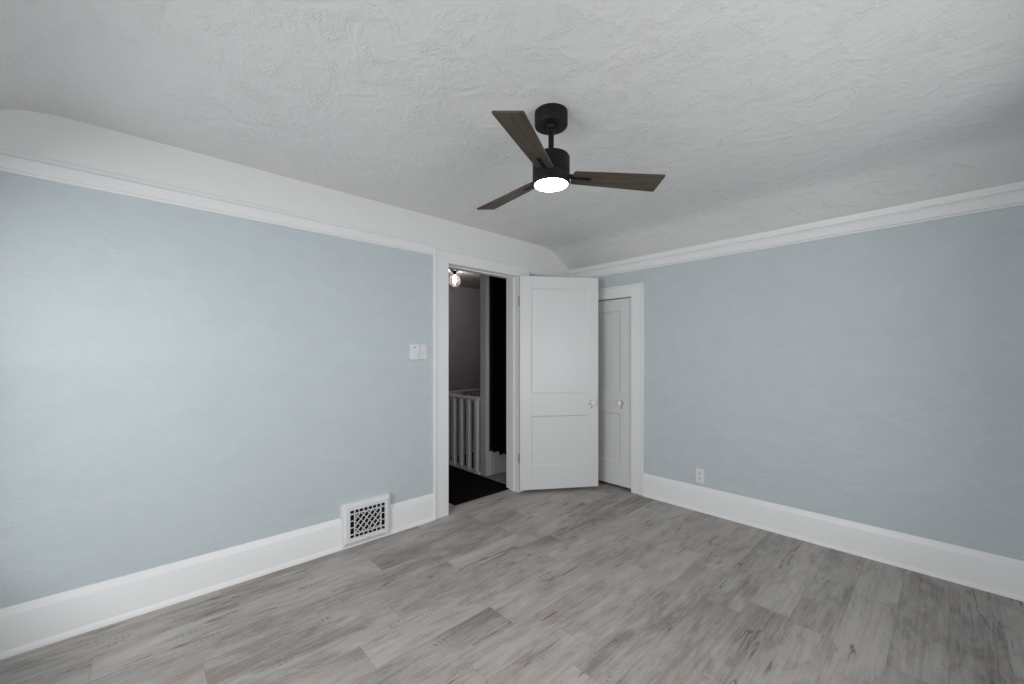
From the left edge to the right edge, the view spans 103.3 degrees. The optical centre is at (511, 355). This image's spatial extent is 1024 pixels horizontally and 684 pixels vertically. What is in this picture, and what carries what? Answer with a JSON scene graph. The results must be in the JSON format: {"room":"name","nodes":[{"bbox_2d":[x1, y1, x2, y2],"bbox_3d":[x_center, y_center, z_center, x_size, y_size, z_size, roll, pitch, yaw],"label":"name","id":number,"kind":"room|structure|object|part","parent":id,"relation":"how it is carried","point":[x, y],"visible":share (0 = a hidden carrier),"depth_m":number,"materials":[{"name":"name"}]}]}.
{"room":"empty bedroom","nodes":[
{"label":"empty bedroom","id":0,"kind":"room"},
{"bbox_2d":[0,109,568,608],"bbox_3d":[-0.981,0.095,2.968,4.270,2.390,0.155,0,0,-43],"label":"wall","id":1,"kind":"structure","parent":0,"point":[177,383],"depth_m":2.17,"materials":[{"name":"blue paint"}]},
{"bbox_2d":[0,493,434,659],"bbox_3d":[-1.492,1.188,2.365,2.400,0.204,0.032,0,0,-43],"label":"baseboard","id":2,"kind":"structure","parent":1,"relation":"attached to","point":[30,625],"depth_m":2.10,"materials":[{"name":"white paint"}]},
{"bbox_2d":[0,148,570,276],"bbox_3d":[-0.866,-0.839,2.955,4.120,0.102,0.020,0,0,-43],"label":"trim","id":3,"kind":"structure","parent":1,"relation":"attached to","point":[12,162],"depth_m":2.19,"materials":[{"name":"white paint"}]},
{"bbox_2d":[340,493,389,547],"bbox_3d":[-1.007,1.136,2.805,0.342,0.284,0.048,0,0,-43],"label":"air vent","id":4,"kind":"object","parent":1,"relation":"in","point":[365,519],"visible":1,"depth_m":2.79,"materials":[{"name":"white plastic"}]},
{"bbox_2d":[350,503,384,537],"bbox_3d":[-0.993,1.135,2.795,0.252,0.192,0.007,0,0,-43],"label":"grille","id":5,"kind":"object","parent":4,"relation":"attached to","point":[373,533],"depth_m":2.79,"materials":[{"name":"white plastic"}]},
{"bbox_2d":[410,344,426,359],"bbox_3d":[-0.712,-0.027,3.097,0.145,0.120,0.021,0,0,-43],"label":"light switch","id":6,"kind":"object","parent":1,"relation":"attached to","point":[417,351],"visible":1,"depth_m":3.08,"materials":[{"name":"white plastic"}]},
{"bbox_3d":[-0.713,-0.028,3.107,0.132,0.115,0.006,0,0,-43],"label":"plate","id":7,"kind":"part","parent":6,"relation":"part of","materials":[{"name":"white plastic"}]},
{"bbox_2d":[433,246,528,519],"bbox_3d":[-0.228,0.216,3.543,1.056,2.148,0.027,0,0,-43],"label":"trim","id":8,"kind":"structure","parent":1,"relation":"attached to","point":[442,257],"depth_m":3.23,"materials":[{"name":"white paint"}]},
{"bbox_2d":[449,264,517,491],"bbox_3d":[-0.289,0.262,3.611,0.825,2.056,0.155,0,0,-43],"label":"trim","id":9,"kind":"structure","parent":1,"relation":"attached to","point":[511,281],"depth_m":3.85,"materials":[{"name":"white paint"}]},
{"bbox_2d":[518,276,597,490],"bbox_3d":[0.444,0.257,3.851,0.778,2.002,0.154,0,0,-10],"label":"door","id":10,"kind":"structure","parent":1,"relation":"in","point":[558,316],"depth_m":3.84,"materials":[{"name":"white paint"}]},
{"bbox_3d":[0.449,-0.137,3.852,0.558,0.998,0.014,0,0,-10],"label":"panel","id":11,"kind":"part","parent":10,"relation":"part of","materials":[{"name":"white paint"}]},
{"bbox_3d":[0.449,0.803,3.852,0.558,0.478,0.014,0,0,-10],"label":"panel","id":12,"kind":"part","parent":10,"relation":"part of","materials":[{"name":"white paint"}]},
{"bbox_2d":[451,452,473,467],"bbox_3d":[0.118,2.116,5.418,2.125,1.648,0.970,0,0,-43],"label":"wall","id":13,"kind":"structure","parent":0,"point":[472,452],"depth_m":5.33,"materials":[{"name":"black paint"}]},
{"bbox_2d":[449,285,479,436],"bbox_3d":[-1.429,0.840,5.926,3.700,4.100,0.100,0,0,-43],"label":"wall","id":14,"kind":"structure","parent":0,"point":[464,302],"depth_m":6.48,"materials":[{"name":"grey paint"}]},
{"bbox_2d":[449,269,479,288],"bbox_3d":[-0.631,-1.143,5.067,3.900,0.094,2.445,0,0,-43],"label":"ceiling","id":15,"kind":"structure","parent":0,"point":[470,280],"depth_m":5.84,"materials":[{"name":"paint"}]},
{"bbox_2d":[449,269,460,286],"bbox_3d":[-0.731,-0.985,5.160,0.152,0.222,0.152,0,0,-43],"label":"ceiling light","id":16,"kind":"object","parent":15,"relation":"attached to","point":[451,270],"visible":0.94,"depth_m":5.14,"materials":[{"name":"glass"}]},
{"bbox_2d":[489,276,492,450],"bbox_3d":[0.475,-0.033,5.085,2.055,2.126,0.095,0,0,-43],"label":"wall","id":17,"kind":"structure","parent":0,"point":[490,277],"depth_m":4.36,"materials":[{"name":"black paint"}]},
{"bbox_2d":[480,274,488,475],"bbox_3d":[-0.294,0.097,4.370,0.045,2.386,0.105,0,0,-43],"label":"trim","id":18,"kind":"structure","parent":17,"relation":"attached to","point":[484,279],"depth_m":4.34,"materials":[{"name":"white paint"}]},
{"bbox_2d":[489,451,505,475],"bbox_3d":[0.480,1.160,5.080,2.055,0.260,0.110,0,0,-43],"label":"trim","id":19,"kind":"structure","parent":17,"relation":"attached to","point":[497,462],"depth_m":4.40,"materials":[{"name":"white paint"}]},
{"bbox_2d":[0,0,1023,269],"bbox_3d":[0.233,-1.052,1.772,4.160,0.315,3.250,0,0,-43],"label":"ceiling","id":20,"kind":"structure","parent":0,"point":[756,116],"depth_m":1.71,"materials":[{"name":"white paint"}]},
{"bbox_2d":[477,103,664,209],"bbox_3d":[0.102,-0.932,1.885,0.958,0.328,0.868,0,0,-43],"label":"ceiling fan","id":21,"kind":"object","parent":20,"relation":"hanging from","point":[551,165],"visible":1,"depth_m":1.79,"materials":[{"name":"black metal"}]},
{"bbox_3d":[-0.016,-0.810,2.073,0.120,0.007,0.424,-16,10,-37],"label":"blade","id":22,"kind":"part","parent":21,"relation":"part of","materials":[{"name":"brown wood"}]},
{"bbox_3d":[0.062,-0.810,1.542,0.119,0.007,0.424,14,5,21],"label":"blade","id":23,"kind":"part","parent":21,"relation":"part of","materials":[{"name":"brown wood"}]},
{"bbox_3d":[0.127,-0.814,1.701,0.048,0.010,0.124,14,5,21],"label":"blade arm","id":24,"kind":"part","parent":21,"relation":"part of","materials":[{"name":"black metal"}]},
{"bbox_2d":[534,178,567,191],"bbox_3d":[0.177,-0.771,1.830,0.151,0.007,0.151,0,0,-43],"label":"diffuser","id":25,"kind":"object","parent":21,"relation":"attached to","point":[541,184],"depth_m":1.82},
{"bbox_3d":[0.313,-0.814,1.851,0.124,0.010,0.048,0,-13,-8],"label":"blade arm","id":26,"kind":"part","parent":21,"relation":"part of","materials":[{"name":"black metal"}]},
{"bbox_3d":[0.483,-0.810,1.875,0.424,0.007,0.120,0,-13,-8],"label":"blade","id":27,"kind":"part","parent":21,"relation":"part of","materials":[{"name":"brown wood"}]},
{"bbox_2d":[0,435,1023,683],"bbox_3d":[-0.156,1.290,3.116,5.660,0.001,5.750,0,0,-43],"label":"floor","id":28,"kind":"structure","parent":0,"point":[604,583],"depth_m":2.01,"materials":[{"name":"grey wood"}]},
{"bbox_2d":[449,393,479,474],"bbox_3d":[-0.634,0.872,4.704,0.068,0.836,0.843,0,0,-43],"label":"stair railing","id":29,"kind":"object","parent":28,"relation":"on","point":[476,470],"visible":0.69,"depth_m":4.59,"materials":[{"name":"white paint"}]},
{"bbox_3d":[-0.634,0.472,4.704,0.068,0.036,0.843,0,0,-43],"label":"handrail","id":30,"kind":"part","parent":29,"relation":"part of","materials":[{"name":"white paint"}]},
{"bbox_3d":[-0.634,1.275,4.704,0.056,0.030,0.843,0,0,-43],"label":"rail","id":31,"kind":"part","parent":29,"relation":"part of","materials":[{"name":"white paint"}]},
{"bbox_2d":[449,465,508,504],"bbox_3d":[-0.709,1.285,4.217,0.688,0.010,1.385,0,0,-43],"label":"rug","id":32,"kind":"object","parent":28,"relation":"on","point":[464,486],"visible":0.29,"depth_m":3.96,"materials":[{"name":"black fabric"}]},
{"bbox_2d":[598,206,1023,560],"bbox_3d":[1.786,0.193,3.215,0.120,2.195,3.250,0,0,-43],"label":"wall","id":33,"kind":"structure","parent":0,"point":[872,378],"depth_m":2.64,"materials":[{"name":"blue paint"}]},
{"bbox_2d":[598,298,630,488],"bbox_3d":[0.940,0.358,4.067,0.154,1.812,0.602,0,0,-43],"label":"door","id":34,"kind":"structure","parent":33,"relation":"in","point":[614,316],"depth_m":3.98,"materials":[{"name":"white paint"}]},
{"bbox_3d":[0.940,-0.039,4.068,0.014,0.798,0.368,0,0,-43],"label":"panel","id":35,"kind":"part","parent":34,"relation":"part of","materials":[{"name":"white paint"}]},
{"bbox_3d":[0.940,0.801,4.068,0.014,0.482,0.368,0,0,-43],"label":"panel","id":36,"kind":"part","parent":34,"relation":"part of","materials":[{"name":"white paint"}]},
{"bbox_2d":[598,283,643,495],"bbox_3d":[0.921,0.310,4.038,0.027,1.960,0.856,0,0,-43],"label":"trim","id":37,"kind":"structure","parent":33,"relation":"attached to","point":[635,291],"depth_m":3.77,"materials":[{"name":"white paint"}]},
{"bbox_2d":[696,468,703,483],"bbox_3d":[1.560,1.000,3.364,0.009,0.116,0.068,0,0,-43],"label":"wall outlet","id":38,"kind":"object","parent":33,"relation":"attached to","point":[699,472],"visible":1,"depth_m":3.36,"materials":[{"name":"white plastic"}]},
{"bbox_2d":[569,181,1023,277],"bbox_3d":[1.731,-0.853,3.163,0.031,0.122,3.250,0,0,-43],"label":"trim","id":39,"kind":"structure","parent":33,"relation":"attached to","point":[1011,195],"depth_m":2.69,"materials":[{"name":"white paint"}]},
{"bbox_2d":[643,473,1023,601],"bbox_3d":[2.024,1.188,2.848,0.032,0.204,2.389,0,0,-43],"label":"baseboard","id":40,"kind":"structure","parent":33,"relation":"attached to","point":[984,571],"depth_m":2.61,"materials":[{"name":"white paint"}]}
]}

